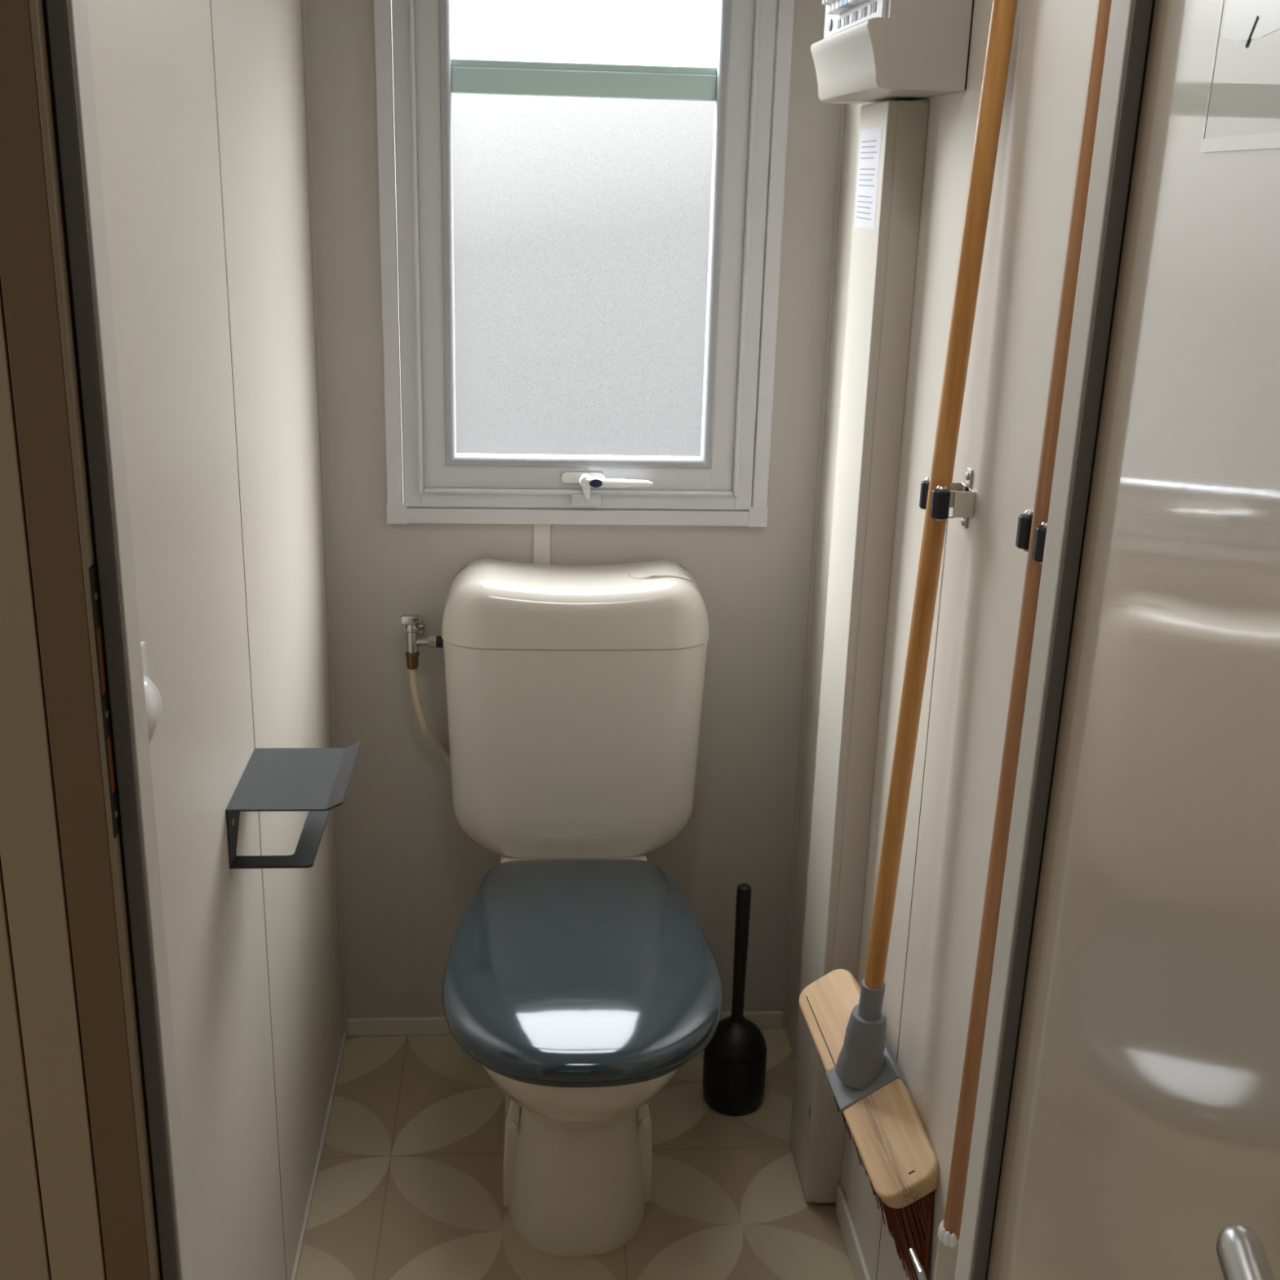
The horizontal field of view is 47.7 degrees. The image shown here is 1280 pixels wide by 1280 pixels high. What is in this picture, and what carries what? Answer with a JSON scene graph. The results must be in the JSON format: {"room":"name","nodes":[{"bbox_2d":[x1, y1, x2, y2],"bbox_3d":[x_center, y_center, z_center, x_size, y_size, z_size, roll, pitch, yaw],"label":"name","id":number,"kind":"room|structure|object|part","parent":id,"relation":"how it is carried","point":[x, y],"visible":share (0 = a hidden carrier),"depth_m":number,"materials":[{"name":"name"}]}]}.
{"room":"toilet room","nodes":[
{"label":"toilet room","id":0,"kind":"room"},
{"bbox_2d":[87,0,343,1279],"bbox_3d":[-0.479,-0.105,1.635,0.050,2.150,1.348,0,18,-4],"label":"wall","id":1,"kind":"structure","parent":0,"point":[200,104],"depth_m":1.58,"materials":[{"name":"beige laminate"}]},
{"bbox_2d":[140,641,162,743],"bbox_3d":[-0.410,0.050,1.201,0.020,0.083,0.060,0,18,-4],"label":"wall hook","id":2,"kind":"object","parent":1,"relation":"attached to","point":[153,702],"visible":0.48,"depth_m":1.20,"materials":[{"name":"white plastic"}]},
{"bbox_2d":[225,742,360,868],"bbox_3d":[-0.394,0.187,1.669,0.126,0.079,0.176,0,18,-4],"label":"toilet roll holder","id":3,"kind":"object","parent":1,"relation":"attached to","point":[316,781],"visible":1,"depth_m":1.64,"materials":[{"name":"grey metal"}]},
{"bbox_3d":[-0.455,0.191,1.665,0.002,0.066,0.174,0,18,-4],"label":"wall plate","id":4,"kind":"part","parent":3,"relation":"part of","materials":[{"name":"grey metal"}]},
{"bbox_2d":[225,742,360,811],"bbox_3d":[-0.393,0.154,1.658,0.126,0.010,0.176,0,18,-4],"label":"shelf","id":5,"kind":"object","parent":3,"relation":"attached to","point":[273,779],"depth_m":1.65,"materials":[{"name":"grey metal"}]},
{"bbox_2d":[290,1031,346,1279],"bbox_3d":[-0.479,0.913,1.962,0.005,0.012,1.340,0,18,-4],"label":"baseboard","id":6,"kind":"structure","parent":1,"relation":"attached to","point":[304,1224],"depth_m":2.25,"materials":[{"name":"beige"}]},
{"bbox_2d":[305,0,841,1018],"bbox_3d":[-0.106,-0.320,2.331,0.920,2.150,0.050,0,18,-4],"label":"wall","id":7,"kind":"structure","parent":0,"point":[410,871],"depth_m":2.39,"materials":[{"name":"beige paint"}]},
{"bbox_2d":[301,0,347,1035],"bbox_3d":[-0.500,-0.312,2.273,0.006,2.150,0.006,0,18,-4],"label":"trim","id":8,"kind":"structure","parent":7,"relation":"attached to","point":[303,2],"depth_m":2.28,"materials":[{"name":"white plastic"}]},
{"bbox_2d":[400,613,443,669],"bbox_3d":[-0.353,-0.002,2.359,0.069,0.090,0.056,0,18,-4],"label":"angle valve","id":9,"kind":"object","parent":7,"relation":"attached to","point":[414,627],"visible":0.98,"depth_m":2.34,"materials":[{"name":"silver metal"}]},
{"bbox_3d":[-0.367,-0.029,2.332,0.033,0.023,0.018,0,18,-4],"label":"tap handle","id":10,"kind":"part","parent":9,"relation":"part of","materials":[{"name":"silver metal"}]},
{"bbox_2d":[408,669,450,766],"bbox_3d":[-0.338,0.139,2.409,0.094,0.214,0.025,-12,22,-36],"label":"hose","id":11,"kind":"object","parent":9,"relation":"attached to","point":[418,706],"visible":0.8,"depth_m":2.38,"materials":[{"name":"beige plastic"}]},
{"bbox_2d":[533,524,551,564],"bbox_3d":[-0.170,0.247,2.482,0.028,0.915,0.004,0,18,-4],"label":"trim","id":12,"kind":"structure","parent":7,"relation":"attached to","point":[541,532],"depth_m":2.35,"materials":[{"name":"beige plastic"}]},
{"bbox_2d":[346,1010,782,1035],"bbox_3d":[-0.132,0.696,2.629,0.788,0.034,0.008,0,18,-4],"label":"baseboard","id":13,"kind":"structure","parent":7,"relation":"attached to","point":[390,1026],"depth_m":2.60,"materials":[{"name":"beige"}]},
{"bbox_2d":[373,0,795,527],"bbox_3d":[-0.085,-0.708,2.177,0.612,1.094,0.085,0,18,-4],"label":"window","id":14,"kind":"structure","parent":7,"relation":"in","point":[713,487],"depth_m":2.22,"materials":[{"name":"grey plastic"}]},
{"bbox_3d":[-0.090,-0.259,2.312,0.070,0.018,0.005,0,18,-4],"label":"handle","id":15,"kind":"part","parent":14,"relation":"part of","materials":[{"name":"white plastic"}]},
{"bbox_3d":[-0.038,-0.242,2.305,0.117,0.041,0.026,0,18,-4],"label":"lever","id":16,"kind":"part","parent":14,"relation":"part of","materials":[{"name":"white plastic"}]},
{"bbox_2d":[782,103,845,1027],"bbox_3d":[0.292,-0.310,2.335,0.006,2.150,0.006,0,18,-4],"label":"trim","id":17,"kind":"structure","parent":7,"relation":"attached to","point":[843,105],"depth_m":2.38,"materials":[{"name":"white plastic"}]},
{"bbox_2d":[296,1027,855,1279],"bbox_3d":[0.021,1.389,0.635,4.000,0.050,4.360,0,18,-4],"label":"floor","id":18,"kind":"structure","parent":0,"point":[409,1186],"depth_m":2.23,"materials":[{"name":"beige tile"}]},
{"bbox_2d":[441,558,723,1256],"bbox_3d":[-0.091,0.404,2.142,0.424,0.891,0.750,0,18,-4],"label":"toilet","id":19,"kind":"object","parent":18,"relation":"on","point":[580,977],"visible":1,"depth_m":2.21,"materials":[{"name":"beige ceramic"}]},
{"bbox_3d":[-0.101,-0.060,2.296,0.423,0.101,0.169,0,18,-4],"label":"cistern lid","id":20,"kind":"part","parent":19,"relation":"part of","materials":[{"name":"beige plastic"}]},
{"bbox_3d":[-0.085,0.466,2.071,0.379,0.010,0.570,0,18,-4],"label":"seat","id":21,"kind":"part","parent":19,"relation":"part of","materials":[{"name":"grey plastic"}]},
{"bbox_3d":[-0.084,0.438,2.062,0.385,0.047,0.578,0,18,-4],"label":"seat lid","id":22,"kind":"part","parent":19,"relation":"part of","materials":[{"name":"grey plastic"}]},
{"bbox_2d":[702,883,766,1115],"bbox_3d":[0.163,0.586,2.393,0.105,0.404,0.105,0,18,-4],"label":"toilet brush","id":23,"kind":"object","parent":18,"relation":"on","point":[735,1059],"visible":0.96,"depth_m":2.39,"materials":[{"name":"black plastic"}]},
{"bbox_3d":[0.165,0.512,2.369,0.024,0.249,0.024,0,18,-4],"label":"handle","id":24,"kind":"part","parent":23,"relation":"part of","materials":[{"name":"black plastic"}]},
{"bbox_2d":[785,0,1097,1279],"bbox_3d":[0.369,-0.102,1.701,0.050,2.150,1.348,0,18,-4],"label":"wall","id":25,"kind":"structure","parent":0,"point":[929,979],"depth_m":1.61,"materials":[{"name":"beige laminate"}]},
{"bbox_2d":[835,1185,871,1279],"bbox_3d":[0.331,0.973,1.785,0.007,0.050,0.848,0,18,-4],"label":"baseboard","id":26,"kind":"structure","parent":25,"relation":"attached to","point":[860,1268],"depth_m":2.09,"materials":[{"name":"beige"}]},
{"bbox_2d":[789,100,929,1203],"bbox_3d":[0.292,0.084,2.032,0.050,1.571,0.154,0,18,-4],"label":"duct","id":27,"kind":"object","parent":25,"relation":"attached to","point":[891,146],"visible":0.98,"depth_m":1.93,"materials":[{"name":"beige plastic"}]},
{"bbox_2d":[856,140,876,219],"bbox_3d":[0.286,-0.579,1.825,0.001,0.094,0.089,0,18,-4],"label":"print","id":28,"kind":"object","parent":27,"relation":"attached to","point":[866,184],"depth_m":1.83,"materials":[{"name":"grey paper"}]},
{"bbox_2d":[810,0,974,104],"bbox_3d":[0.285,-0.756,1.711,0.118,0.217,0.368,0,18,-4],"label":"box","id":29,"kind":"object","parent":25,"relation":"attached to","point":[870,51],"visible":0.99,"depth_m":1.57,"materials":[{"name":"white plastic"}]},
{"bbox_3d":[0.253,-0.788,1.691,0.005,0.146,0.325,0,18,-4],"label":"module panel","id":30,"kind":"part","parent":29,"relation":"part of","materials":[{"name":"white plastic"}]},
{"bbox_2d":[799,0,1017,1279],"bbox_3d":[0.300,-0.008,1.638,0.103,1.527,0.368,-1,18,-7],"label":"broom","id":31,"kind":"object","parent":25,"relation":"attached to","point":[846,1023],"visible":0.98,"depth_m":1.68,"materials":[{"name":"brown wood"}]},
{"bbox_2d":[825,978,907,1113],"bbox_3d":[0.285,0.502,1.804,0.092,0.186,0.070,0,18,-4],"label":"socket","id":32,"kind":"object","parent":31,"relation":"attached to","point":[864,1071],"depth_m":1.78,"materials":[{"name":"grey plastic"}]},
{"bbox_3d":[0.320,-0.131,1.569,0.080,1.250,0.024,17,23,39],"label":"handle","id":33,"kind":"part","parent":31,"relation":"part of","materials":[{"name":"brown wood"}]},
{"bbox_2d":[919,467,975,528],"bbox_3d":[0.331,-0.153,1.562,0.046,0.064,0.065,0,18,-4],"label":"clip","id":34,"kind":"object","parent":25,"relation":"attached to","point":[961,497],"visible":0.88,"depth_m":1.54,"materials":[{"name":"silver metal"}]},
{"bbox_2d":[1015,509,1047,564],"bbox_3d":[0.359,-0.092,1.282,0.034,0.064,0.065,0,18,-4],"label":"clip","id":35,"kind":"object","parent":25,"relation":"attached to","point":[1024,521],"visible":0.43,"depth_m":1.29,"materials":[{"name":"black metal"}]},
{"bbox_2d":[908,0,1111,1279],"bbox_3d":[0.313,0.206,1.384,0.088,1.680,0.092,18,24,41],"label":"mop","id":36,"kind":"object","parent":35,"relation":"hanging from","point":[948,1231],"visible":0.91,"depth_m":1.32,"materials":[{"name":"brown wood"}]},
{"bbox_3d":[-0.004,0.111,1.010,4.000,2.150,0.040,0,18,-4],"label":"wall","id":37,"kind":"structure","parent":0,"visible":0},
{"bbox_2d":[0,275,106,1279],"bbox_3d":[-0.841,0.115,0.923,0.918,2.150,0.006,0,18,-4],"label":"door","id":38,"kind":"structure","parent":37,"relation":"attached to","point":[51,1228],"depth_m":0.99,"materials":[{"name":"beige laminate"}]},
{"bbox_2d":[0,0,150,1279],"bbox_3d":[-0.369,0.117,0.960,0.031,2.150,0.006,0,18,-4],"label":"trim","id":39,"kind":"structure","parent":37,"relation":"attached to","point":[27,269],"depth_m":0.92,"materials":[{"name":"brown wood"}]},
{"bbox_2d":[28,0,1168,1279],"bbox_3d":[-0.017,0.146,1.012,0.775,2.080,0.056,0,18,-4],"label":"door frame","id":40,"kind":"structure","parent":37,"relation":"in","point":[62,51],"depth_m":0.95,"materials":[{"name":"grey wood"}]},
{"bbox_3d":[-0.347,0.042,0.941,0.001,0.186,0.012,0,18,-4],"label":"strike plate","id":41,"kind":"part","parent":40,"relation":"part of","materials":[{"name":"grey"}]},
{"bbox_2d":[997,0,1279,1279],"bbox_3d":[0.247,0.269,0.705,0.090,2.030,0.648,3,18,5],"label":"door","id":42,"kind":"structure","parent":40,"relation":"attached to","point":[1147,1147],"depth_m":0.73,"materials":[{"name":"beige"}]},
{"bbox_2d":[1200,0,1279,152],"bbox_3d":[0.282,-0.356,0.595,0.003,0.292,0.222,3,18,5],"label":"paper notice","id":43,"kind":"object","parent":42,"relation":"attached to","point":[1242,111],"visible":1,"depth_m":0.68,"materials":[{"name":"beige paper"}]},
{"bbox_3d":[0.204,0.215,0.422,0.052,0.048,0.122,0,18,-4],"label":"lever handle","id":44,"kind":"part","parent":42,"relation":"part of","materials":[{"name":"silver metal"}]}
]}

